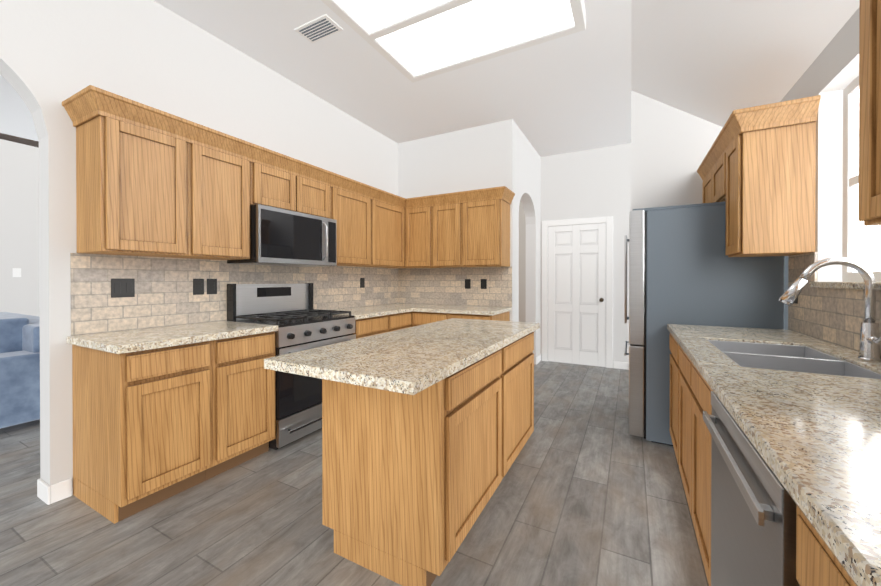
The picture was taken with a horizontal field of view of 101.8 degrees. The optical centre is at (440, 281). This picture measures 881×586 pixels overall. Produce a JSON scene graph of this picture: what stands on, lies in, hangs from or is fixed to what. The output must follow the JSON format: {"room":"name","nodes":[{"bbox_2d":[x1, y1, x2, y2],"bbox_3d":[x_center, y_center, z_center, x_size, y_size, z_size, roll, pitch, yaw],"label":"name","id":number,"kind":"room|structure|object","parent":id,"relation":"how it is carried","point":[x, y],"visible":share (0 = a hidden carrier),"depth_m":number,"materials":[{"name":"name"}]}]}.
{"room":"kitchen","nodes":[
{"label":"kitchen","id":0,"kind":"room"},
{"bbox_2d":[0,139,39,316],"bbox_3d":[-6.051,-0.338,4.053,0.150,3.110,6.680,0,0,28],"label":"wall","id":1,"kind":"structure","parent":0,"point":[19,205],"depth_m":4.75,"materials":[{"name":"white paint"}]},
{"bbox_2d":[12,268,20,276],"bbox_3d":[-5.600,-0.116,4.732,0.009,0.118,0.075,0,0,28],"label":"light switch","id":2,"kind":"object","parent":1,"relation":"attached to","point":[16,272],"visible":1,"depth_m":4.73,"materials":[{"name":"white plastic"}]},
{"bbox_2d":[0,0,397,494],"bbox_3d":[-2.183,-0.329,2.081,0.150,3.110,6.830,0,0,28],"label":"wall","id":3,"kind":"structure","parent":0,"point":[54,54],"depth_m":2.21,"materials":[{"name":"white paint"}]},
{"bbox_2d":[37,478,71,497],"bbox_3d":[-1.516,1.170,3.516,0.014,0.100,3.343,0,0,28],"label":"baseboard","id":4,"kind":"structure","parent":3,"relation":"attached to","point":[47,494],"depth_m":2.00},
{"bbox_2d":[70,105,193,257],"bbox_3d":[-1.854,-0.544,2.176,0.336,0.760,0.430,0,0,28],"label":"upper cabinet","id":5,"kind":"object","parent":3,"relation":"attached to","point":[152,182],"depth_m":2.05,"materials":[{"name":"brown wood"}]},
{"bbox_2d":[174,137,253,259],"bbox_3d":[-1.652,-0.546,2.555,0.336,0.760,0.428,0,0,28],"label":"upper cabinet","id":6,"kind":"object","parent":3,"relation":"attached to","point":[223,175],"depth_m":2.48,"materials":[{"name":"brown wood"}]},
{"bbox_2d":[70,253,397,335],"bbox_3d":[-1.345,0.068,3.485,0.010,0.476,3.263,0,0,28],"label":"backsplash","id":7,"kind":"structure","parent":3,"relation":"attached to","point":[164,296],"depth_m":2.53,"materials":[{"name":"tile"}]},
{"bbox_2d":[111,278,134,297],"bbox_3d":[-1.992,0.041,2.247,0.009,0.118,0.118,0,0,28],"label":"electrical outlet","id":8,"kind":"object","parent":7,"relation":"attached to","point":[122,287],"visible":1,"depth_m":2.24,"materials":[{"name":"black plastic"}]},
{"bbox_2d":[193,279,203,294],"bbox_3d":[-1.784,0.039,2.640,0.008,0.118,0.075,0,0,28],"label":"electrical outlet","id":9,"kind":"object","parent":7,"relation":"attached to","point":[198,286],"visible":1,"depth_m":2.64,"materials":[{"name":"black plastic"}]},
{"bbox_2d":[207,279,216,293],"bbox_3d":[-1.739,0.038,2.724,0.009,0.118,0.075,0,0,28],"label":"electrical outlet","id":10,"kind":"object","parent":7,"relation":"attached to","point":[211,286],"visible":1,"depth_m":2.72,"materials":[{"name":"black plastic"}]},
{"bbox_2d":[360,278,364,287],"bbox_3d":[-0.927,0.016,4.252,0.008,0.118,0.075,0,0,28],"label":"electrical outlet","id":11,"kind":"object","parent":7,"relation":"attached to","point":[362,282],"visible":1,"depth_m":4.25,"materials":[{"name":"black plastic"}]},
{"bbox_2d":[254,157,305,213],"bbox_3d":[-1.443,-0.753,2.948,0.336,0.350,0.465,0,0,28],"label":"upper cabinet","id":12,"kind":"object","parent":3,"relation":"attached to","point":[275,185],"depth_m":2.88,"materials":[{"name":"brown wood"}]},
{"bbox_2d":[227,204,336,266],"bbox_3d":[-1.304,-0.356,3.069,0.436,0.434,0.796,0,0,28],"label":"microwave","id":13,"kind":"object","parent":12,"relation":"attached to","point":[280,237],"visible":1,"depth_m":2.89,"materials":[{"name":"black metal"}]},
{"bbox_2d":[306,173,333,218],"bbox_3d":[-1.284,-0.754,3.247,0.336,0.350,0.465,0,0,28],"label":"upper cabinet","id":14,"kind":"object","parent":3,"relation":"attached to","point":[319,191],"depth_m":3.25,"materials":[{"name":"brown wood"}]},
{"bbox_2d":[334,181,373,266],"bbox_3d":[-1.036,-0.551,3.713,0.336,0.760,0.588,0,0,28],"label":"upper cabinet","id":15,"kind":"object","parent":3,"relation":"attached to","point":[351,206],"depth_m":3.64,"materials":[{"name":"brown wood"}]},
{"bbox_2d":[370,193,405,268],"bbox_3d":[-0.715,-0.554,4.255,0.394,0.760,0.670,0,0,28],"label":"upper cabinet","id":16,"kind":"object","parent":3,"relation":"attached to","point":[387,215],"depth_m":4.16,"materials":[{"name":"brown wood"}]},
{"bbox_2d":[0,0,630,156],"bbox_3d":[-1.965,-1.943,4.092,7.320,0.100,10.600,0,0,28],"label":"ceiling","id":17,"kind":"structure","parent":0,"point":[567,94],"depth_m":3.37,"materials":[{"name":"white paint"}]},
{"bbox_2d":[0,133,38,147],"bbox_3d":[-4.218,-1.513,2.968,1.372,0.747,1.304,0,0,28],"label":"room ceiling fan","id":18,"kind":"object","parent":17,"relation":"hanging from","point":[29,142],"visible":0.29,"depth_m":3.39,"materials":[{"name":"brown wood"}]},
{"bbox_2d":[294,14,342,42],"bbox_3d":[-0.909,-1.878,2.670,0.320,0.015,0.170,0,0,28],"label":"ceiling vent","id":19,"kind":"object","parent":17,"relation":"in","point":[319,28],"visible":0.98,"depth_m":2.66,"materials":[{"name":"grey metal"}]},
{"bbox_2d":[321,0,585,82],"bbox_3d":[0.083,-1.821,2.279,1.440,0.124,1.280,0,0,28],"label":"skylight","id":20,"kind":"object","parent":17,"relation":"attached to","point":[412,41],"visible":1,"depth_m":2.49,"materials":[{"name":"white"}]},
{"bbox_2d":[0,361,708,585],"bbox_3d":[-1.356,1.243,3.783,8.700,0.050,10.600,0,0,28],"label":"floor","id":21,"kind":"structure","parent":0,"point":[589,490],"depth_m":1.81,"materials":[{"name":"grey wood"}]},
{"bbox_2d":[0,312,39,428],"bbox_3d":[-4.636,0.771,3.204,2.450,0.900,1.500,0,0,28],"label":"sofa","id":22,"kind":"object","parent":21,"relation":"on","point":[19,368],"visible":0.35,"depth_m":2.96,"materials":[{"name":"fabric"}]},
{"bbox_2d":[72,339,219,523],"bbox_3d":[-1.735,0.790,2.103,0.619,0.872,0.441,0,0,28],"label":"base cabinet","id":23,"kind":"object","parent":21,"relation":"on","point":[151,427],"depth_m":1.93,"materials":[{"name":"brown wood"}]},
{"bbox_2d":[66,321,277,353],"bbox_3d":[-1.633,0.331,2.280,0.632,0.040,0.902,0,0,28],"label":"countertop","id":24,"kind":"structure","parent":23,"relation":"on","point":[122,342],"depth_m":2.07,"materials":[{"name":"stone"}]},
{"bbox_2d":[220,331,275,473],"bbox_3d":[-1.529,0.789,2.490,0.619,0.872,0.436,0,0,28],"label":"base cabinet","id":25,"kind":"object","parent":21,"relation":"on","point":[247,389],"depth_m":2.35,"materials":[{"name":"brown wood"}]},
{"bbox_2d":[227,283,355,449],"bbox_3d":[-1.199,0.620,3.017,0.680,1.205,0.798,0,0,28],"label":"stove","id":26,"kind":"object","parent":21,"relation":"on","point":[295,316],"visible":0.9,"depth_m":2.81,"materials":[{"name":"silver metal"}]},
{"bbox_2d":[353,315,387,338],"bbox_3d":[-0.927,0.783,3.622,0.619,0.872,0.517,0,0,28],"label":"base cabinet","id":27,"kind":"object","parent":21,"relation":"on","point":[365,327],"depth_m":3.45,"materials":[{"name":"brown wood"}]},
{"bbox_2d":[336,305,413,319],"bbox_3d":[-0.822,0.324,3.800,0.638,0.040,0.932,0,0,28],"label":"countertop","id":28,"kind":"structure","parent":27,"relation":"on","point":[368,311],"depth_m":3.75,"materials":[{"name":"stone"}]},
{"bbox_2d":[388,312,411,331],"bbox_3d":[-0.673,0.781,4.040,0.676,0.872,0.460,0,0,28],"label":"base cabinet","id":29,"kind":"object","parent":21,"relation":"on","point":[398,321],"depth_m":3.89,"materials":[{"name":"brown wood"}]},
{"bbox_2d":[322,330,534,585],"bbox_3d":[0.079,0.789,2.149,0.637,0.874,1.465,0,0,28],"label":"kitchen island","id":30,"kind":"object","parent":21,"relation":"on","point":[427,430],"depth_m":1.52,"materials":[{"name":"brown wood"}]},
{"bbox_2d":[264,318,539,397],"bbox_3d":[0.010,0.333,2.067,0.720,0.040,1.760,0,0,28],"label":"island countertop","id":31,"kind":"structure","parent":30,"relation":"on","point":[410,360],"depth_m":1.54,"materials":[{"name":"beige stone"}]},
{"bbox_2d":[412,311,447,326],"bbox_3d":[-0.003,0.780,4.238,0.480,0.872,0.676,0,0,28],"label":"base cabinet","id":32,"kind":"object","parent":21,"relation":"on","point":[418,318],"depth_m":4.01,"materials":[{"name":"brown wood"}]},
{"bbox_2d":[448,311,509,320],"bbox_3d":[0.443,0.781,4.034,0.500,0.872,0.618,0,0,28],"label":"base cabinet","id":33,"kind":"object","parent":21,"relation":"on","point":[505,316],"depth_m":3.80,"materials":[{"name":"brown wood"}]},
{"bbox_2d":[382,303,511,314],"bbox_3d":[-0.026,0.322,4.268,1.602,0.040,0.642,0,0,28],"label":"countertop","id":34,"kind":"structure","parent":33,"relation":"on","point":[454,309],"depth_m":4.01,"materials":[{"name":"stone"}]},
{"bbox_2d":[669,333,710,442],"bbox_3d":[1.827,0.790,2.211,0.659,0.872,0.576,0,0,28],"label":"base cabinet","id":35,"kind":"object","parent":21,"relation":"on","point":[682,371],"depth_m":2.05,"materials":[{"name":"brown wood"}]},
{"bbox_2d":[673,385,712,585],"bbox_3d":[1.453,0.929,1.509,0.659,0.600,1.015,0,0,28],"label":"base cabinet","id":36,"kind":"object","parent":21,"relation":"on","point":[691,435],"depth_m":1.57,"materials":[{"name":"brown wood"}]},
{"bbox_2d":[624,202,784,445],"bbox_3d":[2.034,0.332,2.936,0.932,1.780,0.886,0,0,28],"label":"fridge","id":37,"kind":"object","parent":21,"relation":"on","point":[684,269],"visible":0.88,"depth_m":2.61,"materials":[{"name":"grey metal"}]},
{"bbox_2d":[703,391,799,585],"bbox_3d":[1.020,0.799,0.789,0.636,0.868,0.648,0,0,28],"label":"dishwasher","id":38,"kind":"object","parent":21,"relation":"on","point":[753,520],"visible":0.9,"depth_m":0.84,"materials":[{"name":"grey metal"}]},
{"bbox_2d":[796,505,856,585],"bbox_3d":[0.801,0.799,0.282,0.659,0.872,0.447,0,0,28],"label":"base cabinet","id":39,"kind":"object","parent":21,"relation":"on","point":[818,563],"depth_m":0.55,"materials":[{"name":"brown wood"}]},
{"bbox_2d":[667,324,880,585],"bbox_3d":[0.783,0.341,0.261,0.672,0.040,4.996,0,0,28],"label":"countertop","id":40,"kind":"structure","parent":39,"relation":"on","point":[814,439],"depth_m":0.78,"materials":[{"name":"stone"}]},
{"bbox_2d":[708,340,880,378],"bbox_3d":[1.483,0.432,1.567,0.414,0.210,0.754,0,0,28],"label":"sink","id":41,"kind":"object","parent":40,"relation":"in","point":[795,358],"visible":0.1,"depth_m":1.59,"materials":[{"name":"silver metal"}]},
{"bbox_2d":[778,257,880,361],"bbox_3d":[1.581,0.108,1.439,0.312,0.415,0.175,0,0,28],"label":"faucet","id":42,"kind":"object","parent":40,"relation":"on","point":[870,344],"visible":1,"depth_m":1.43,"materials":[{"name":"silver metal"}]},
{"bbox_2d":[398,119,515,321],"bbox_3d":[-1.820,-0.345,5.671,6.100,3.110,0.150,0,0,28],"label":"wall","id":43,"kind":"structure","parent":0,"point":[467,159],"depth_m":4.49,"materials":[{"name":"white paint"}]},
{"bbox_2d":[406,201,433,267],"bbox_3d":[-0.219,-0.555,4.507,0.400,0.760,0.395,0,0,28],"label":"upper cabinet","id":44,"kind":"object","parent":43,"relation":"attached to","point":[420,215],"depth_m":4.37,"materials":[{"name":"brown wood"}]},
{"bbox_2d":[434,197,461,267],"bbox_3d":[0.144,-0.554,4.347,0.390,0.760,0.336,0,0,28],"label":"upper cabinet","id":45,"kind":"object","parent":43,"relation":"attached to","point":[447,214],"depth_m":4.20,"materials":[{"name":"brown wood"}]},
{"bbox_2d":[398,267,511,306],"bbox_3d":[0.128,0.063,4.544,1.596,0.476,0.010,0,0,28],"label":"backsplash","id":46,"kind":"structure","parent":43,"relation":"attached to","point":[439,286],"depth_m":4.50,"materials":[{"name":"tile"}]},
{"bbox_2d":[465,279,470,288],"bbox_3d":[0.335,0.030,4.423,0.075,0.118,0.008,0,0,28],"label":"electrical outlet","id":47,"kind":"object","parent":46,"relation":"attached to","point":[467,283],"visible":1,"depth_m":4.42,"materials":[{"name":"black plastic"}]},
{"bbox_2d":[481,279,486,288],"bbox_3d":[0.520,0.031,4.324,0.075,0.118,0.009,0,0,28],"label":"electrical outlet","id":48,"kind":"object","parent":46,"relation":"attached to","point":[483,283],"visible":1,"depth_m":4.32,"materials":[{"name":"black plastic"}]},
{"bbox_2d":[462,193,509,266],"bbox_3d":[0.525,-0.553,4.144,0.475,0.760,0.336,0,0,28],"label":"upper cabinet","id":49,"kind":"object","parent":43,"relation":"attached to","point":[485,220],"depth_m":4.00,"materials":[{"name":"brown wood"}]},
{"bbox_2d":[500,119,540,363],"bbox_3d":[1.154,-0.342,4.927,0.150,3.110,1.630,0,0,28],"label":"wall","id":50,"kind":"structure","parent":0,"point":[527,175],"depth_m":5.12,"materials":[{"name":"white paint"}]},
{"bbox_2d":[519,199,525,321],"bbox_3d":[1.145,-0.358,8.392,3.120,3.110,0.100,0,0,28],"label":"wall","id":51,"kind":"structure","parent":0,"point":[522,270],"depth_m":7.96,"materials":[{"name":"grey paint"}]},
{"bbox_2d":[540,143,630,366],"bbox_3d":[2.040,-0.344,5.294,1.370,3.110,0.150,0,0,28],"label":"wall","id":52,"kind":"structure","parent":0,"point":[592,183],"depth_m":5.08,"materials":[{"name":"white paint"}]},
{"bbox_2d":[536,354,540,364],"bbox_3d":[1.466,1.161,5.346,0.015,0.100,0.310,0,0,28],"label":"baseboard","id":53,"kind":"structure","parent":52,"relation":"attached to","point":[538,358],"depth_m":5.31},
{"bbox_2d":[542,216,612,367],"bbox_3d":[1.964,0.149,5.202,0.975,2.125,0.083,0,0,28],"label":"door","id":54,"kind":"structure","parent":52,"relation":"in","point":[577,292],"depth_m":5.21,"materials":[{"name":"white wood"}]},
{"bbox_2d":[631,90,722,210],"bbox_3d":[2.760,-0.363,4.039,1.080,3.160,1.690,0,0,28],"label":"wall","id":55,"kind":"structure","parent":0,"point":[670,147],"depth_m":3.41,"materials":[{"name":"white paint"}]},
{"bbox_2d":[631,0,859,126],"bbox_3d":[1.743,-1.554,2.122,1.080,0.860,10.600,0,0,28],"label":"ceiling","id":56,"kind":"structure","parent":0,"point":[717,62],"depth_m":2.35,"materials":[{"name":"white paint"}]},
{"bbox_2d":[780,8,858,329],"bbox_3d":[1.202,-0.115,0.163,0.150,2.700,6.620,0,0,28],"label":"wall","id":57,"kind":"structure","parent":0,"point":[830,74],"depth_m":1.94,"materials":[{"name":"white paint"}]},
{"bbox_2d":[701,168,708,202],"bbox_3d":[2.409,-0.763,2.953,0.336,0.330,0.514,0,0,28],"label":"upper cabinet","id":58,"kind":"object","parent":57,"relation":"attached to","point":[704,175],"depth_m":3.12,"materials":[{"name":"brown wood"}]},
{"bbox_2d":[709,152,720,202],"bbox_3d":[2.227,-0.761,2.610,0.336,0.330,0.515,0,0,28],"label":"upper cabinet","id":59,"kind":"object","parent":57,"relation":"attached to","point":[715,164],"depth_m":2.77,"materials":[{"name":"brown wood"}]},
{"bbox_2d":[721,112,817,256],"bbox_3d":[2.022,-0.544,2.226,0.336,0.760,0.357,0,0,28],"label":"upper cabinet","id":60,"kind":"object","parent":57,"relation":"attached to","point":[756,171],"depth_m":2.08,"materials":[{"name":"brown wood"}]},
{"bbox_2d":[788,252,880,351],"bbox_3d":[1.077,0.084,0.103,0.010,0.476,4.996,0,0,28],"label":"backsplash","id":61,"kind":"structure","parent":57,"relation":"attached to","point":[835,316],"depth_m":1.86,"materials":[{"name":"tile"}]},
{"bbox_2d":[809,282,880,289],"bbox_3d":[1.817,0.020,1.422,0.125,0.030,1.216,0,0,28],"label":"window sill","id":62,"kind":"structure","parent":57,"relation":"attached to","point":[851,285],"depth_m":1.67,"materials":[{"name":"stone"}]},
{"bbox_2d":[842,76,880,281],"bbox_3d":[1.894,-0.513,1.378,0.040,1.035,1.220,0,0,28],"label":"window","id":63,"kind":"structure","parent":57,"relation":"in","point":[861,243],"depth_m":1.86,"materials":[{"name":"white plastic"}]},
{"bbox_2d":[858,0,880,225],"bbox_3d":[1.228,-0.537,0.734,0.336,0.760,0.503,0,0,28],"label":"upper cabinet","id":64,"kind":"object","parent":57,"relation":"attached to","point":[869,189],"depth_m":0.97,"materials":[{"name":"brown wood"}]}
]}

